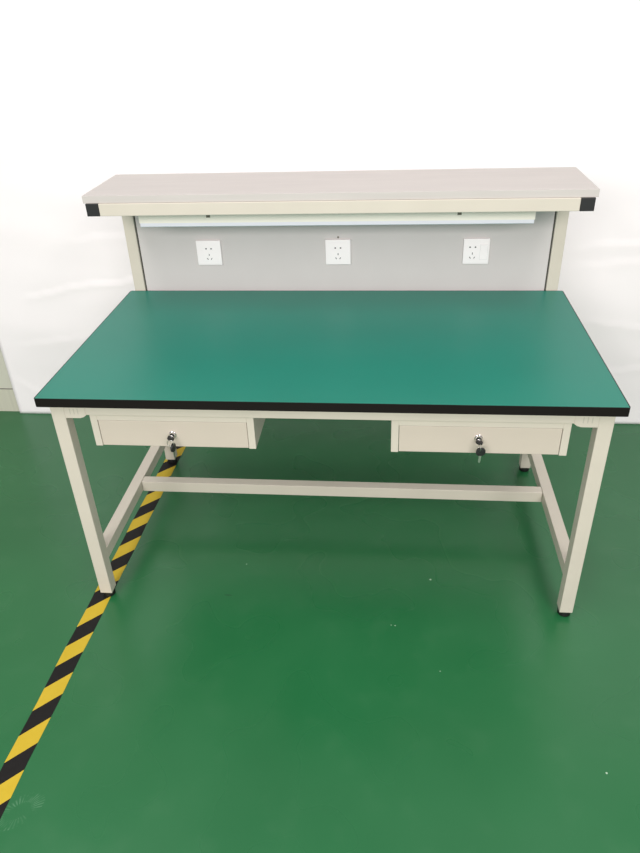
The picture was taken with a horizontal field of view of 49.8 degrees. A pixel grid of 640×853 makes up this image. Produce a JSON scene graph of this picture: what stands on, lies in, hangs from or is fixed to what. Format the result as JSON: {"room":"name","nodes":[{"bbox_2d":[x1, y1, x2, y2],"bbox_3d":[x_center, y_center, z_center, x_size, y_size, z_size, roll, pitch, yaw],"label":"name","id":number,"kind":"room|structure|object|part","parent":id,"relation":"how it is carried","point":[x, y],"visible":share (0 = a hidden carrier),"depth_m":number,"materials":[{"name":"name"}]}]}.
{"room":"factory workshop","nodes":[
{"label":"factory workshop","id":0,"kind":"room"},
{"bbox_2d":[0,348,12,388],"bbox_3d":[0.089,-1.349,2.437,9.000,3.000,0.100,1,32,5],"label":"wall","id":1,"kind":"structure","parent":0,"point":[5,382],"depth_m":3.23,"materials":[{"name":"beige paint"}]},
{"bbox_2d":[0,389,18,410],"bbox_3d":[0.133,-0.096,3.146,9.000,0.120,0.004,1,32,5],"label":"baseboard","id":2,"kind":"structure","parent":1,"relation":"attached to","point":[8,402],"depth_m":3.30,"materials":[{"name":"beige"}]},
{"bbox_2d":[0,0,639,423],"bbox_3d":[0.355,-0.945,2.573,3.681,2.150,0.012,1,32,5],"label":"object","id":3,"kind":"structure","parent":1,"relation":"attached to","point":[92,92],"depth_m":2.49,"materials":[{"name":"white paint"}]},
{"bbox_2d":[0,411,639,852],"bbox_3d":[-0.117,1.468,0.828,9.000,0.100,5.816,1,32,5],"label":"floor","id":4,"kind":"structure","parent":0,"point":[261,673],"depth_m":2.01,"materials":[{"name":"green paint"}]},
{"bbox_2d":[0,446,185,818],"bbox_3d":[-0.730,0.634,2.130,0.062,0.001,2.586,2,32,6],"label":"tape","id":5,"kind":"object","parent":4,"relation":"on","point":[12,769],"visible":0.75,"depth_m":2.03,"materials":[{"name":"yellow plastic"}]},
{"bbox_2d":[34,167,630,616],"bbox_3d":[0.044,-0.125,2.202,1.524,1.163,0.842,1,32,5],"label":"workbench","id":6,"kind":"object","parent":4,"relation":"on","point":[427,302],"visible":0.99,"depth_m":2.07,"materials":[{"name":"green rubber"}]},
{"bbox_3d":[-0.705,0.225,2.068,0.039,0.718,0.039,1,32,5],"label":"leg","id":7,"kind":"part","parent":6,"relation":"part of","materials":[{"name":"beige metal"}]},
{"bbox_3d":[-0.662,0.212,2.508,0.037,0.041,0.728,1,32,5],"label":"rail","id":8,"kind":"part","parent":6,"relation":"part of","materials":[{"name":"beige metal"}]},
{"bbox_3d":[-0.643,-0.332,2.622,0.039,1.083,0.039,1,32,5],"label":"post","id":9,"kind":"part","parent":6,"relation":"part of","materials":[{"name":"beige metal"}]},
{"bbox_2d":[167,436,175,458],"bbox_3d":[-0.406,0.058,1.890,0.021,0.064,0.036,1,32,5],"label":"keys","id":10,"kind":"object","parent":6,"relation":"attached to","point":[170,438],"visible":1,"depth_m":1.88,"materials":[{"name":"silver metal"}]},
{"bbox_3d":[-0.387,-0.078,2.059,0.415,0.080,0.377,1,32,5],"label":"drawer","id":11,"kind":"part","parent":6,"relation":"part of","materials":[{"name":"beige metal"}]},
{"bbox_2d":[196,240,222,264],"bbox_3d":[-0.386,-0.607,2.405,0.086,0.086,0.009,1,32,5],"label":"power socket","id":12,"kind":"object","parent":6,"relation":"attached to","point":[208,252],"depth_m":2.40,"materials":[{"name":"white plastic"}]},
{"bbox_3d":[0.006,-0.048,1.825,1.334,0.046,0.039,1,32,5],"label":"rail","id":13,"kind":"part","parent":6,"relation":"part of","materials":[{"name":"beige metal"}]},
{"bbox_2d":[140,220,533,226],"bbox_3d":[0.040,-0.644,2.163,1.221,0.016,0.069,1,32,5],"label":"diffuser","id":14,"kind":"object","parent":6,"relation":"attached to","point":[143,223],"depth_m":2.14,"materials":[{"name":"white plastic"}]},
{"bbox_2d":[325,239,350,263],"bbox_3d":[0.062,-0.598,2.362,0.086,0.086,0.009,1,32,5],"label":"power socket","id":15,"kind":"object","parent":6,"relation":"attached to","point":[337,251],"depth_m":2.36,"materials":[{"name":"white plastic"}]},
{"bbox_3d":[0.067,-0.625,2.360,1.405,0.359,0.016,1,32,5],"label":"panel","id":16,"kind":"part","parent":6,"relation":"part of","materials":[{"name":"white metal"}]},
{"bbox_2d":[462,238,489,263],"bbox_3d":[0.525,-0.590,2.318,0.086,0.086,0.009,1,32,5],"label":"power socket","id":17,"kind":"object","parent":6,"relation":"attached to","point":[474,250],"depth_m":2.31,"materials":[{"name":"white plastic"}]},
{"bbox_2d":[476,440,485,462],"bbox_3d":[0.416,0.066,1.810,0.025,0.062,0.031,-17,35,-23],"label":"keys","id":18,"kind":"object","parent":6,"relation":"attached to","point":[480,451],"visible":1,"depth_m":1.80,"materials":[{"name":"silver metal"}]},
{"bbox_3d":[0.437,-0.062,1.980,0.419,0.080,0.377,1,32,5],"label":"drawer","id":19,"kind":"part","parent":6,"relation":"part of","materials":[{"name":"beige metal"}]},
{"bbox_3d":[0.803,-0.305,2.484,0.039,1.083,0.039,1,32,5],"label":"post","id":20,"kind":"part","parent":6,"relation":"part of","materials":[{"name":"beige metal"}]},
{"bbox_3d":[0.782,0.239,2.370,0.037,0.041,0.728,1,32,5],"label":"rail","id":21,"kind":"part","parent":6,"relation":"part of","materials":[{"name":"beige metal"}]},
{"bbox_3d":[0.740,0.253,1.930,0.039,0.718,0.039,1,32,5],"label":"leg","id":22,"kind":"part","parent":6,"relation":"part of","materials":[{"name":"beige metal"}]}
]}

